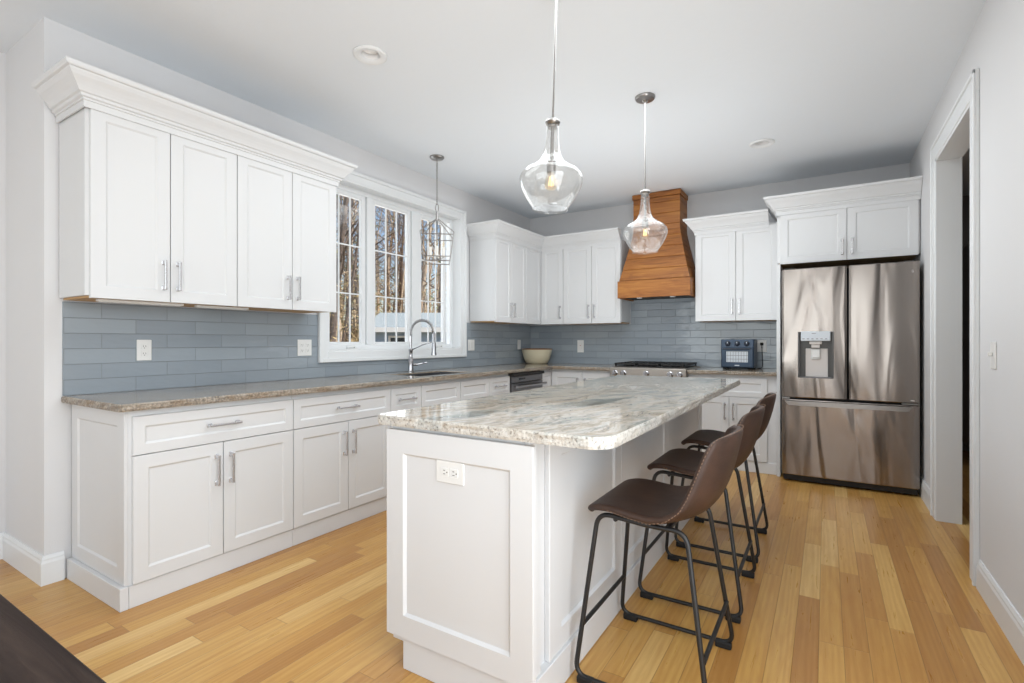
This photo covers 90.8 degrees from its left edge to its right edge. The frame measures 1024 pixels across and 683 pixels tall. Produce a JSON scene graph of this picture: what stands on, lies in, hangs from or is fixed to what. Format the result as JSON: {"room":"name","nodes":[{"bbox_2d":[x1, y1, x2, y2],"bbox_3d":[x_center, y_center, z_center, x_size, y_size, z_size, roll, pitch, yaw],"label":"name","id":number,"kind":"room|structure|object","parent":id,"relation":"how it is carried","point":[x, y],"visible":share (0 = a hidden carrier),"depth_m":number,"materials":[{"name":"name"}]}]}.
{"room":"kitchen","nodes":[
{"label":"kitchen","id":0,"kind":"room"},
{"bbox_2d":[0,52,4,532],"bbox_3d":[-3.964,-0.199,1.029,0.150,2.774,4.216,0,0,32],"label":"wall","id":1,"kind":"structure","parent":0,"point":[2,55],"depth_m":2.77,"materials":[{"name":"white paint"}]},
{"bbox_2d":[5,28,32,548],"bbox_3d":[-2.625,-0.199,2.767,0.590,2.774,0.150,0,0,32],"label":"wall","id":2,"kind":"structure","parent":0,"point":[19,58],"depth_m":2.66,"materials":[{"name":"white paint"}]},
{"bbox_2d":[33,17,529,577],"bbox_3d":[-1.049,-0.199,4.604,0.150,2.774,4.934,0,0,32],"label":"wall","id":3,"kind":"structure","parent":0,"point":[53,41],"depth_m":2.54,"materials":[{"name":"white paint"}]},
{"bbox_2d":[0,532,64,586],"bbox_3d":[-3.623,1.118,0.861,0.606,0.140,4.290,0,0,32],"label":"baseboard","id":4,"kind":"structure","parent":3,"relation":"attached to","point":[42,570],"depth_m":2.52,"materials":[{"name":"white paint"}]},
{"bbox_2d":[59,107,236,306],"bbox_3d":[-1.906,-0.664,2.710,0.367,0.920,0.704,0,0,32],"label":"upper cabinet","id":5,"kind":"object","parent":3,"relation":"attached to","point":[147,214],"visible":0.95,"depth_m":2.53,"materials":[{"name":"white paint"}]},
{"bbox_2d":[96,299,183,305],"bbox_3d":[-1.902,-0.199,2.599,0.035,0.014,0.380,0,0,32],"label":"light bar","id":6,"kind":"object","parent":5,"relation":"attached to","point":[97,300],"visible":0.98,"depth_m":2.57,"materials":[{"name":"white plastic"}]},
{"bbox_2d":[32,56,357,186],"bbox_3d":[-1.694,-1.160,2.990,0.432,0.158,1.610,0,0,32],"label":"crown molding","id":7,"kind":"structure","parent":5,"relation":"attached to","point":[71,85],"depth_m":2.59,"materials":[{"name":"white paint"}]},
{"bbox_2d":[194,305,248,309],"bbox_3d":[-1.700,-0.199,2.968,0.030,0.014,0.300,0,0,32],"label":"light bar","id":8,"kind":"object","parent":5,"relation":"attached to","point":[197,306],"visible":1,"depth_m":2.94,"materials":[{"name":"white plastic"}]},
{"bbox_2d":[225,155,335,312],"bbox_3d":[-1.535,-0.664,3.308,0.367,0.920,0.702,0,0,32],"label":"upper cabinet","id":9,"kind":"object","parent":3,"relation":"attached to","point":[286,220],"visible":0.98,"depth_m":3.19,"materials":[{"name":"white paint"}]},
{"bbox_2d":[62,301,530,395],"bbox_3d":[-1.005,0.036,4.523,0.008,0.472,4.705,0,0,32],"label":"tile backsplash","id":10,"kind":"structure","parent":3,"relation":"attached to","point":[192,347],"depth_m":3.09,"materials":[{"name":"tile"}]},
{"bbox_2d":[137,340,151,360],"bbox_3d":[-2.053,0.048,2.820,0.008,0.116,0.072,0,0,32],"label":"wall outlet","id":11,"kind":"object","parent":10,"relation":"attached to","point":[144,347],"visible":1,"depth_m":2.82,"materials":[{"name":"white plastic"}]},
{"bbox_2d":[297,340,311,355],"bbox_3d":[-1.513,0.045,3.688,0.008,0.118,0.116,0,0,32],"label":"wall outlet","id":12,"kind":"object","parent":10,"relation":"attached to","point":[304,347],"visible":1,"depth_m":3.69,"materials":[{"name":"white plastic"}]},
{"bbox_2d":[468,340,473,350],"bbox_3d":[-0.437,0.039,5.421,0.009,0.118,0.116,0,0,32],"label":"switch plate","id":13,"kind":"object","parent":10,"relation":"attached to","point":[470,342],"visible":1,"depth_m":5.41,"materials":[{"name":"white plastic"}]},
{"bbox_2d":[318,171,466,362],"bbox_3d":[-1.028,-0.604,4.595,0.174,1.526,1.818,0,0,32],"label":"window","id":14,"kind":"structure","parent":3,"relation":"in","point":[370,192],"depth_m":4.66,"materials":[{"name":"white paint"}]},
{"bbox_2d":[470,238,525,323],"bbox_3d":[-0.128,-0.664,5.573,0.367,0.920,0.634,0,0,32],"label":"upper cabinet","id":15,"kind":"object","parent":3,"relation":"attached to","point":[497,266],"visible":0.99,"depth_m":5.36,"materials":[{"name":"white paint"}]},
{"bbox_2d":[466,219,620,251],"bbox_3d":[0.344,-1.153,5.424,1.325,0.158,1.078,0,0,32],"label":"crown molding","id":16,"kind":"structure","parent":15,"relation":"attached to","point":[497,228],"depth_m":5.59,"materials":[{"name":"white paint"}]},
{"bbox_2d":[515,247,573,324],"bbox_3d":[0.328,-0.664,6.063,0.624,0.920,0.678,0,0,32],"label":"upper cabinet","id":17,"kind":"object","parent":3,"relation":"attached to","point":[544,270],"visible":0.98,"depth_m":5.97,"materials":[{"name":"white paint"}]},
{"bbox_2d":[0,0,985,218],"bbox_3d":[0.723,-1.686,2.140,6.940,0.200,11.350,0,0,32],"label":"ceiling","id":18,"kind":"structure","parent":0,"point":[838,86],"depth_m":2.98,"materials":[{"name":"white paint"}]},
{"bbox_2d":[353,45,386,64],"bbox_3d":[-0.784,-1.606,2.793,0.184,0.064,0.184,0,0,32],"label":"recessed light","id":19,"kind":"object","parent":18,"relation":"in","point":[369,52],"visible":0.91,"depth_m":2.81,"materials":[{"name":"white paint"}]},
{"bbox_2d":[420,154,453,264],"bbox_3d":[-0.645,-1.129,4.342,0.285,0.912,0.285,0,0,-9],"label":"lantern pendant","id":20,"kind":"object","parent":18,"relation":"hanging from","point":[435,157],"visible":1,"depth_m":4.33,"materials":[{"name":"silver metal"}]},
{"bbox_2d":[520,0,582,208],"bbox_3d":[0.174,-1.085,2.253,0.282,1.001,0.282,0,0,32],"label":"glass pendant","id":21,"kind":"object","parent":18,"relation":"hanging from","point":[552,123],"visible":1,"depth_m":2.25,"materials":[{"name":"clear glass"}]},
{"bbox_2d":[547,159,555,174],"bbox_3d":[0.176,-0.778,2.253,0.043,0.061,0.043,0,0,32],"label":"socket","id":22,"kind":"object","parent":21,"relation":"attached to","point":[551,164],"depth_m":2.24,"materials":[{"name":"silver metal"}]},
{"bbox_2d":[623,92,667,252],"bbox_3d":[0.863,-1.082,3.277,0.282,1.007,0.282,0,0,32],"label":"glass pendant","id":23,"kind":"object","parent":18,"relation":"hanging from","point":[644,98],"visible":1,"depth_m":3.27,"materials":[{"name":"clear glass"}]},
{"bbox_2d":[642,218,647,227],"bbox_3d":[0.863,-0.769,3.277,0.042,0.060,0.042,0,0,32],"label":"socket","id":24,"kind":"object","parent":23,"relation":"attached to","point":[645,220],"depth_m":3.26,"materials":[{"name":"silver metal"}]},
{"bbox_2d":[749,138,774,148],"bbox_3d":[1.998,-1.606,4.037,0.184,0.064,0.184,0,0,32],"label":"recessed light","id":25,"kind":"object","parent":18,"relation":"in","point":[761,143],"visible":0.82,"depth_m":4.06,"materials":[{"name":"white paint"}]},
{"bbox_2d":[0,450,1023,682],"bbox_3d":[0.723,1.238,2.140,6.940,0.100,11.350,0,0,32],"label":"floor","id":26,"kind":"structure","parent":0,"point":[849,584],"depth_m":2.21,"materials":[{"name":"brown wood"}]},
{"bbox_2d":[0,594,105,682],"bbox_3d":[-1.311,0.813,0.580,1.750,0.750,0.954,0,0,32],"label":"dining table","id":27,"kind":"object","parent":26,"relation":"on","point":[28,654],"visible":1,"depth_m":0.70,"materials":[{"name":"brown wood"}]},
{"bbox_2d":[67,395,292,611],"bbox_3d":[-1.734,0.747,2.717,0.652,0.882,0.842,0,0,32],"label":"base cabinet","id":28,"kind":"object","parent":26,"relation":"on","point":[165,501],"visible":0.97,"depth_m":2.46,"materials":[{"name":"white paint"}]},
{"bbox_2d":[291,385,390,545],"bbox_3d":[-1.308,0.747,3.403,0.652,0.882,0.770,0,0,32],"label":"base cabinet","id":29,"kind":"object","parent":26,"relation":"on","point":[340,443],"visible":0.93,"depth_m":3.19,"materials":[{"name":"white paint"}]},
{"bbox_2d":[389,382,420,427],"bbox_3d":[-1.021,0.747,3.865,0.652,0.882,0.315,0,0,32],"label":"base cabinet","id":30,"kind":"object","parent":26,"relation":"on","point":[403,396],"visible":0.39,"depth_m":3.70,"materials":[{"name":"white paint"}]},
{"bbox_2d":[419,376,488,406],"bbox_3d":[-0.696,0.747,4.389,0.652,0.882,0.915,0,0,32],"label":"base cabinet","id":31,"kind":"object","parent":26,"relation":"on","point":[450,390],"visible":0.06,"depth_m":4.18,"materials":[{"name":"white paint"}]},
{"bbox_2d":[488,373,509,395],"bbox_3d":[-0.361,0.747,4.928,0.652,0.882,0.352,0,0,32],"label":"base cabinet","id":32,"kind":"object","parent":26,"relation":"on","point":[500,383],"visible":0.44,"depth_m":4.77,"materials":[{"name":"white paint"}]},
{"bbox_2d":[508,370,546,392],"bbox_3d":[-0.078,0.747,5.341,0.696,0.882,0.643,0,0,32],"label":"dishwasher","id":33,"kind":"object","parent":26,"relation":"on","point":[519,381],"visible":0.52,"depth_m":5.13,"materials":[{"name":"black metal"}]},
{"bbox_2d":[387,404,701,682],"bbox_3d":[0.468,0.747,2.808,0.659,0.882,2.593,0,0,32],"label":"kitchen island","id":34,"kind":"object","parent":26,"relation":"on","point":[486,576],"visible":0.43,"depth_m":1.74,"materials":[{"name":"white paint"}]},
{"bbox_2d":[437,460,463,485],"bbox_3d":[-0.210,0.444,1.710,0.118,0.074,0.008,0,0,32],"label":"wall outlet","id":35,"kind":"object","parent":34,"relation":"attached to","point":[447,472],"visible":1,"depth_m":1.71,"materials":[{"name":"white plastic"}]},
{"bbox_2d":[441,467,448,476],"bbox_3d":[-0.229,0.444,1.718,0.033,0.029,0.002,0,0,32],"label":"socket","id":36,"kind":"object","parent":35,"relation":"attached to","point":[444,470],"depth_m":1.72,"materials":[{"name":"white plastic"}]},
{"bbox_2d":[450,469,457,478],"bbox_3d":[-0.195,0.444,1.697,0.033,0.029,0.002,0,0,32],"label":"socket","id":37,"kind":"object","parent":35,"relation":"attached to","point":[453,472],"depth_m":1.70,"materials":[{"name":"white plastic"}]},
{"bbox_2d":[378,375,739,449],"bbox_3d":[0.568,0.288,2.748,0.918,0.036,2.624,0,0,32],"label":"island countertop","id":38,"kind":"structure","parent":34,"relation":"on","point":[604,413],"depth_m":1.95,"materials":[{"name":"stone"}]},
{"bbox_2d":[540,369,582,386],"bbox_3d":[0.440,0.747,5.896,0.991,0.882,0.843,0,0,32],"label":"base cabinet","id":39,"kind":"object","parent":26,"relation":"on","point":[553,377],"visible":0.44,"depth_m":5.59,"materials":[{"name":"white paint"}]},
{"bbox_2d":[61,363,617,411],"bbox_3d":[-0.437,0.289,4.165,1.331,0.033,4.713,0,0,32],"label":"countertop","id":40,"kind":"structure","parent":39,"relation":"on","point":[128,401],"depth_m":2.99,"materials":[{"name":"stone"}]},
{"bbox_2d":[407,319,436,372],"bbox_3d":[-0.788,0.036,4.463,0.266,0.473,0.106,0,0,8],"label":"kitchen faucet","id":41,"kind":"object","parent":40,"relation":"on","point":[411,364],"visible":1,"depth_m":4.44,"materials":[{"name":"silver metal"}]},
{"bbox_2d":[405,372,456,375],"bbox_3d":[-0.690,0.400,4.342,0.351,0.233,0.656,0,0,32],"label":"sink","id":42,"kind":"object","parent":40,"relation":"in","point":[432,373],"visible":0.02,"depth_m":4.59,"materials":[{"name":"grey metal"}]},
{"bbox_2d":[522,348,551,363],"bbox_3d":[0.307,0.179,6.236,0.392,0.184,0.345,0,0,32],"label":"mixing bowl","id":43,"kind":"object","parent":40,"relation":"on","point":[531,355],"visible":1,"depth_m":6.11,"materials":[{"name":"beige ceramic"}]},
{"bbox_2d":[610,361,699,376],"bbox_3d":[1.492,0.314,5.277,0.768,0.188,0.688,0,0,32],"label":"gas cooktop","id":44,"kind":"object","parent":40,"relation":"in","point":[641,368],"visible":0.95,"depth_m":5.08,"materials":[{"name":"silver metal"}]},
{"bbox_2d":[615,365,696,367],"bbox_3d":[1.518,0.258,5.319,0.705,0.008,0.550,0,0,32],"label":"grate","id":45,"kind":"object","parent":44,"relation":"on","point":[643,366],"depth_m":5.13,"materials":[{"name":"black metal"}]},
{"bbox_2d":[582,370,609,380],"bbox_3d":[1.056,0.747,5.626,0.338,0.882,0.652,0,0,32],"label":"base cabinet","id":46,"kind":"object","parent":26,"relation":"on","point":[587,374],"visible":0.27,"depth_m":5.40,"materials":[{"name":"white paint"}]},
{"bbox_2d":[574,424,743,682],"bbox_3d":[0.562,0.740,1.843,0.513,0.896,0.504,0,0,32],"label":"bar stool","id":47,"kind":"object","parent":26,"relation":"on","point":[647,503],"visible":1,"depth_m":1.75,"materials":[{"name":"brown leather"}]},
{"bbox_2d":[638,404,765,623],"bbox_3d":[0.932,0.740,2.430,0.513,0.896,0.504,0,0,32],"label":"bar stool","id":48,"kind":"object","parent":26,"relation":"on","point":[686,462],"visible":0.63,"depth_m":2.33,"materials":[{"name":"brown leather"}]},
{"bbox_2d":[674,392,776,562],"bbox_3d":[1.288,0.740,3.010,0.513,0.896,0.504,0,0,32],"label":"bar stool","id":49,"kind":"object","parent":26,"relation":"on","point":[705,437],"visible":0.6,"depth_m":2.91,"materials":[{"name":"brown leather"}]},
{"bbox_2d":[688,373,776,474],"bbox_3d":[2.178,0.747,4.929,0.760,0.882,0.652,0,0,32],"label":"base cabinet","id":50,"kind":"object","parent":26,"relation":"on","point":[724,411],"visible":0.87,"depth_m":4.61,"materials":[{"name":"white paint"}]},
{"bbox_2d":[687,367,776,375],"bbox_3d":[2.177,0.289,4.927,0.762,0.033,0.658,0,0,32],"label":"countertop","id":51,"kind":"structure","parent":50,"relation":"on","point":[701,370],"depth_m":4.75,"materials":[{"name":"stone"}]},
{"bbox_2d":[721,339,756,369],"bbox_3d":[2.237,0.126,4.978,0.292,0.292,0.331,0,0,32],"label":"toaster oven","id":52,"kind":"object","parent":51,"relation":"on","point":[735,353],"visible":1,"depth_m":4.87,"materials":[{"name":"blue metal"}]},
{"bbox_2d":[777,199,919,476],"bbox_3d":[2.924,0.021,4.460,0.998,2.335,0.664,0,0,32],"label":"tall cabinet","id":53,"kind":"object","parent":26,"relation":"on","point":[887,232],"visible":0.94,"depth_m":4.25,"materials":[{"name":"white paint"}]},
{"bbox_2d":[683,176,922,235],"bbox_3d":[2.543,-1.171,4.658,1.855,0.194,0.727,0,0,32],"label":"crown molding","id":54,"kind":"structure","parent":53,"relation":"attached to","point":[903,189],"depth_m":4.28,"materials":[{"name":"white paint"}]},
{"bbox_2d":[782,260,919,494],"bbox_3d":[2.881,0.283,4.366,0.928,1.810,0.810,0,0,32],"label":"refrigerator","id":55,"kind":"object","parent":26,"relation":"on","point":[851,335],"visible":1,"depth_m":4.05,"materials":[{"name":"silver metal"}]},
{"bbox_2d":[530,163,909,368],"bbox_3d":[1.924,-0.199,5.573,4.177,2.774,0.150,0,0,32],"label":"wall","id":56,"kind":"structure","parent":0,"point":[750,198],"depth_m":5.33,"materials":[{"name":"white paint"}]},
{"bbox_2d":[563,239,630,324],"bbox_3d":[0.973,-0.664,5.845,0.700,0.920,0.367,0,0,32],"label":"upper cabinet","id":57,"kind":"object","parent":56,"relation":"attached to","point":[591,275],"visible":0.99,"depth_m":5.70,"materials":[{"name":"white paint"}]},
{"bbox_2d":[531,298,776,368],"bbox_3d":[1.455,-0.170,5.770,2.872,0.884,0.008,0,0,32],"label":"tile backsplash","id":58,"kind":"structure","parent":56,"relation":"attached to","point":[659,330],"depth_m":5.67,"materials":[{"name":"tile"}]},
{"bbox_2d":[577,340,583,351],"bbox_3d":[0.834,0.058,6.146,0.085,0.150,0.009,0,0,32],"label":"wall outlet","id":59,"kind":"object","parent":58,"relation":"attached to","point":[580,343],"visible":1,"depth_m":6.14,"materials":[{"name":"white plastic"}]},
{"bbox_2d":[757,340,766,351],"bbox_3d":[2.522,0.045,5.098,0.085,0.120,0.008,0,0,32],"label":"wall outlet","id":60,"kind":"object","parent":58,"relation":"attached to","point":[764,346],"visible":1,"depth_m":5.09,"materials":[{"name":"white plastic"}]},
{"bbox_2d":[618,188,694,300],"bbox_3d":[1.574,-1.020,5.408,0.752,1.120,0.480,0,0,32],"label":"range hood","id":61,"kind":"object","parent":56,"relation":"attached to","point":[648,273],"visible":0.94,"depth_m":5.29,"materials":[{"name":"brown wood"}]},
{"bbox_2d":[695,222,777,321],"bbox_3d":[2.255,-0.664,5.049,0.754,0.920,0.367,0,0,32],"label":"upper cabinet","id":62,"kind":"object","parent":56,"relation":"attached to","point":[736,271],"visible":0.96,"depth_m":4.92,"materials":[{"name":"white paint"}]},
{"bbox_2d":[962,195,969,450],"bbox_3d":[3.942,-0.199,2.965,2.043,2.774,6.550,0,0,32],"label":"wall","id":63,"kind":"structure","parent":0,"point":[965,199],"depth_m":5.50,"materials":[{"name":"grey paint"}]},
{"bbox_2d":[910,0,1023,619],"bbox_3d":[1.792,-0.199,1.564,0.130,2.774,11.200,0,0,32],"label":"wall","id":64,"kind":"structure","parent":0,"point":[994,45],"depth_m":2.19,"materials":[{"name":"white paint"}]},
{"bbox_2d":[918,475,929,510],"bbox_3d":[3.041,1.118,3.713,0.016,0.140,0.630,0,0,32],"label":"baseboard","id":65,"kind":"structure","parent":64,"relation":"attached to","point":[924,492],"depth_m":3.71,"materials":[{"name":"white paint"}]},
{"bbox_2d":[930,68,979,585],"bbox_3d":[2.613,-0.067,2.920,0.146,2.510,1.190,0,0,32],"label":"door frame","id":66,"kind":"structure","parent":64,"relation":"in","point":[960,131],"depth_m":3.30,"materials":[{"name":"white paint"}]},
{"bbox_2d":[987,342,996,368],"bbox_3d":[2.120,0.061,2.237,0.022,0.120,0.080,0,0,32],"label":"switch plate","id":67,"kind":"object","parent":64,"relation":"attached to","point":[993,345],"visible":1,"depth_m":2.22,"materials":[{"name":"white plastic"}]},
{"bbox_2d":[976,559,1023,664],"bbox_3d":[1.803,1.118,1.719,0.016,0.140,1.675,0,0,32],"label":"baseboard","id":68,"kind":"structure","parent":64,"relation":"attached to","point":[1008,618],"depth_m":2.09,"materials":[{"name":"white paint"}]},
{"label":"outside","id":69,"kind":"structure","parent":0,"visible":0},
{"bbox_2d":[337,320,358,341],"bbox_3d":[-14.248,-0.229,48.024,67.600,4.922,83.200,0,0,32],"label":"ground","id":70,"kind":"structure","parent":69,"point":[343,320],"depth_m":36.24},
{"bbox_2d":[336,194,357,286],"bbox_3d":[-9.452,-5.042,27.208,5.147,12.648,3.299,0,0,-43],"label":"bare tree","id":71,"kind":"object","parent":70,"relation":"on","point":[336,194],"visible":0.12,"depth_m":27.84,"materials":[{"name":"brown plant"}]},
{"bbox_2d":[336,201,358,341],"bbox_3d":[-6.649,-5.590,20.980,5.903,15.783,6.971,0,0,32],"label":"bare tree","id":72,"kind":"object","parent":70,"relation":"on","point":[357,244],"visible":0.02,"depth_m":21.44,"materials":[{"name":"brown plant"}]},
{"bbox_2d":[336,202,376,322],"bbox_3d":[-12.539,-8.898,41.550,6.912,15.197,3.917,0,0,-38],"label":"bare tree","id":73,"kind":"object","parent":70,"relation":"on","point":[356,202],"visible":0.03,"depth_m":40.67,"materials":[{"name":"beige plant"}]},
{"bbox_2d":[336,198,377,341],"bbox_3d":[-7.803,-3.601,22.171,4.017,11.484,4.558,0,0,-36],"label":"bare tree","id":74,"kind":"object","parent":70,"relation":"on","point":[343,198],"visible":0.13,"depth_m":22.16,"materials":[{"name":"beige plant"}]},
{"bbox_2d":[330,196,388,341],"bbox_3d":[-6.402,-5.515,19.867,6.165,15.736,10.269,0,0,-15],"label":"bare tree","id":75,"kind":"object","parent":70,"relation":"on","point":[343,233],"visible":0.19,"depth_m":19.75,"materials":[{"name":"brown plant"}]},
{"bbox_2d":[342,198,382,311],"bbox_3d":[-11.331,-6.909,40.276,4.031,12.592,4.587,0,0,12],"label":"bare tree","id":76,"kind":"object","parent":70,"relation":"on","point":[342,198],"visible":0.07,"depth_m":39.47,"materials":[{"name":"beige plant"}]},
{"bbox_2d":[336,199,390,337],"bbox_3d":[-9.989,-6.944,35.381,6.250,13.711,4.524,0,0,-29],"label":"bare tree","id":77,"kind":"object","parent":70,"relation":"on","point":[354,312],"visible":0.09,"depth_m":35.01,"materials":[{"name":"beige plant"}]},
{"bbox_2d":[337,199,392,340],"bbox_3d":[-9.623,-7.510,28.626,5.894,16.437,6.340,0,0,-4],"label":"bare tree","id":78,"kind":"object","parent":70,"relation":"on","point":[352,199],"visible":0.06,"depth_m":30.51,"materials":[{"name":"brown plant"}]},
{"bbox_2d":[336,204,397,276],"bbox_3d":[-9.313,-5.867,28.672,6.264,14.271,9.401,0,0,32],"label":"bare tree","id":79,"kind":"object","parent":70,"relation":"on","point":[356,204],"visible":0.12,"depth_m":28.28,"materials":[{"name":"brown plant"}]},
{"bbox_2d":[336,203,399,305],"bbox_3d":[-9.321,-6.887,29.348,7.094,16.339,5.633,0,0,-28],"label":"bare tree","id":80,"kind":"object","parent":70,"relation":"on","point":[357,203],"visible":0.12,"depth_m":29.25,"materials":[{"name":"beige plant"}]},
{"bbox_2d":[336,196,403,341],"bbox_3d":[-9.473,-4.520,28.067,5.536,11.950,5.562,0,0,32],"label":"bare tree","id":81,"kind":"object","parent":70,"relation":"on","point":[346,252],"visible":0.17,"depth_m":27.68,"materials":[{"name":"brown plant"}]},
{"bbox_2d":[336,196,404,321],"bbox_3d":[-9.613,-4.779,29.566,5.719,11.480,5.228,0,0,32],"label":"bare tree","id":82,"kind":"object","parent":70,"relation":"on","point":[341,196],"visible":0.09,"depth_m":29.82,"materials":[{"name":"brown plant"}]},
{"bbox_2d":[337,208,404,264],"bbox_3d":[-7.600,-6.541,25.481,6.389,16.974,5.445,0,0,-13],"label":"bare tree","id":83,"kind":"object","parent":70,"relation":"on","point":[380,256],"visible":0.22,"depth_m":25.80,"materials":[{"name":"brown plant"}]},
{"bbox_2d":[345,212,399,295],"bbox_3d":[-8.755,-6.591,31.988,4.038,14.865,7.703,0,0,32],"label":"bare tree","id":84,"kind":"object","parent":70,"relation":"on","point":[354,212],"visible":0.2,"depth_m":32.17,"materials":[{"name":"beige plant"}]},
{"bbox_2d":[353,222,397,314],"bbox_3d":[-9.851,-4.676,37.148,3.803,9.285,4.114,0,0,-36],"label":"bare tree","id":85,"kind":"object","parent":70,"relation":"on","point":[376,266],"visible":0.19,"depth_m":36.56,"materials":[{"name":"beige plant"}]},
{"bbox_2d":[336,198,421,341],"bbox_3d":[-7.936,-6.735,26.415,7.161,16.815,7.138,0,0,-25],"label":"bare tree","id":86,"kind":"object","parent":70,"relation":"on","point":[337,198],"visible":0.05,"depth_m":25.96,"materials":[{"name":"beige plant"}]},
{"bbox_2d":[337,196,425,323],"bbox_3d":[-9.025,-7.106,27.392,8.491,17.789,6.475,0,0,-13],"label":"bare tree","id":87,"kind":"object","parent":70,"relation":"on","point":[352,260],"visible":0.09,"depth_m":26.42,"materials":[{"name":"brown plant"}]},
{"bbox_2d":[375,211,394,262],"bbox_3d":[-9.207,-9.979,38.299,6.111,18.921,8.017,0,0,-13],"label":"bare tree","id":88,"kind":"object","parent":70,"relation":"on","point":[394,211],"visible":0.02,"depth_m":38.94,"materials":[{"name":"beige plant"}]},
{"bbox_2d":[330,263,440,341],"bbox_3d":[-5.602,-2.402,33.246,19.037,9.204,27.282,0,0,-25],"label":"brush","id":89,"kind":"object","parent":70,"relation":"on","point":[394,283],"visible":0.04,"depth_m":28.42,"materials":[{"name":"brown plant"}]},
{"bbox_2d":[330,195,440,338],"bbox_3d":[-5.950,-4.325,32.301,18.033,13.012,24.313,0,0,-23],"label":"trees","id":90,"kind":"object","parent":70,"relation":"on","point":[337,195],"visible":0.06,"depth_m":29.56,"materials":[{"name":"brown plant"}]},
{"bbox_2d":[378,225,395,312],"bbox_3d":[-9.189,-8.048,37.173,5.439,16.033,7.174,0,0,11],"label":"bare tree","id":91,"kind":"object","parent":70,"relation":"on","point":[392,225],"visible":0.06,"depth_m":36.72,"materials":[{"name":"beige plant"}]},
{"bbox_2d":[375,213,399,310],"bbox_3d":[-8.880,-7.881,40.487,4.577,14.895,6.076,0,0,32],"label":"bare tree","id":92,"kind":"object","parent":70,"relation":"on","point":[398,213],"visible":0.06,"depth_m":39.36,"materials":[{"name":"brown plant"}]},
{"bbox_2d":[356,208,421,301],"bbox_3d":[-7.565,-4.849,29.654,3.723,13.008,5.670,0,0,-33],"label":"bare tree","id":93,"kind":"object","parent":70,"relation":"on","point":[382,208],"visible":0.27,"depth_m":29.92,"materials":[{"name":"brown plant"}]},
{"bbox_2d":[375,213,404,312],"bbox_3d":[-6.760,-4.749,27.989,3.844,13.184,5.921,0,0,-31],"label":"bare tree","id":94,"kind":"object","parent":70,"relation":"on","point":[400,213],"visible":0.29,"depth_m":28.13,"materials":[{"name":"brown plant"}]},
{"bbox_2d":[376,206,404,312],"bbox_3d":[-5.896,-4.160,29.320,6.030,11.530,5.671,0,0,32],"label":"bare tree","id":95,"kind":"object","parent":70,"relation":"on","point":[402,244],"visible":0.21,"depth_m":29.50,"materials":[{"name":"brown plant"}]},
{"bbox_2d":[375,211,432,312],"bbox_3d":[-6.636,-5.158,31.380,5.766,12.824,5.652,0,0,32],"label":"bare tree","id":96,"kind":"object","parent":70,"relation":"on","point":[388,271],"visible":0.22,"depth_m":30.77,"materials":[{"name":"beige plant"}]},
{"bbox_2d":[375,206,438,312],"bbox_3d":[-5.802,-7.207,33.161,6.595,17.725,5.128,0,0,32],"label":"bare tree","id":97,"kind":"object","parent":70,"relation":"on","point":[375,206],"visible":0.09,"depth_m":32.41,"materials":[{"name":"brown plant"}]},
{"bbox_2d":[375,313,440,341],"bbox_3d":[-1.500,0.538,22.979,9.000,3.700,6.040,0,0,0],"label":"house","id":98,"kind":"structure","parent":70,"relation":"on","point":[391,317],"depth_m":20.40,"materials":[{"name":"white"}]},
{"bbox_2d":[376,210,440,312],"bbox_3d":[-6.882,-3.836,30.554,6.460,10.606,4.211,0,0,32],"label":"bare tree","id":99,"kind":"object","parent":70,"relation":"on","point":[384,210],"visible":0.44,"depth_m":31.09,"materials":[{"name":"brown plant"}]},
{"bbox_2d":[390,210,430,312],"bbox_3d":[-8.658,-10.948,46.745,6.473,20.477,9.439,0,0,10],"label":"bare tree","id":100,"kind":"object","parent":70,"relation":"on","point":[390,210],"visible":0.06,"depth_m":45.85,"materials":[{"name":"beige plant"}]},
{"bbox_2d":[382,213,440,312],"bbox_3d":[-4.345,-8.034,30.357,7.324,19.815,6.786,0,0,-19],"label":"bare tree","id":101,"kind":"object","parent":70,"relation":"on","point":[439,307],"visible":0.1,"depth_m":30.91,"materials":[{"name":"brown plant"}]},
{"bbox_2d":[388,222,439,312],"bbox_3d":[-5.824,-4.028,31.059,5.082,11.665,3.798,0,0,1],"label":"bare tree","id":102,"kind":"object","parent":70,"relation":"on","point":[424,298],"visible":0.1,"depth_m":30.85,"materials":[{"name":"beige plant"}]},
{"bbox_2d":[394,226,439,312],"bbox_3d":[-5.622,-7.171,28.657,4.374,17.906,8.235,0,0,-10],"label":"bare tree","id":103,"kind":"object","parent":70,"relation":"on","point":[402,289],"visible":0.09,"depth_m":28.27,"materials":[{"name":"beige plant"}]},
{"bbox_2d":[398,222,440,312],"bbox_3d":[-4.798,-7.386,29.284,5.569,18.306,7.549,0,0,0],"label":"bare tree","id":104,"kind":"object","parent":70,"relation":"on","point":[423,284],"visible":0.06,"depth_m":30.16,"materials":[{"name":"beige plant"}]},
{"bbox_2d":[403,226,440,311],"bbox_3d":[-4.934,-6.322,35.731,5.821,14.323,5.566,0,0,32],"label":"bare tree","id":105,"kind":"object","parent":70,"relation":"on","point":[440,226],"visible":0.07,"depth_m":36.71,"materials":[{"name":"beige plant"}]},
{"bbox_2d":[433,247,440,312],"bbox_3d":[-4.663,-7.764,34.433,5.071,18.155,8.050,0,0,-20],"label":"bare tree","id":106,"kind":"object","parent":70,"relation":"on","point":[433,247],"visible":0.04,"depth_m":34.01,"materials":[{"name":"beige plant"}]},
{"bbox_2d":[437,225,440,309],"bbox_3d":[-5.845,-9.732,44.385,6.602,18.756,7.590,0,0,32],"label":"bare tree","id":107,"kind":"object","parent":70,"relation":"on","point":[440,225],"visible":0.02,"depth_m":43.99,"materials":[{"name":"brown plant"}]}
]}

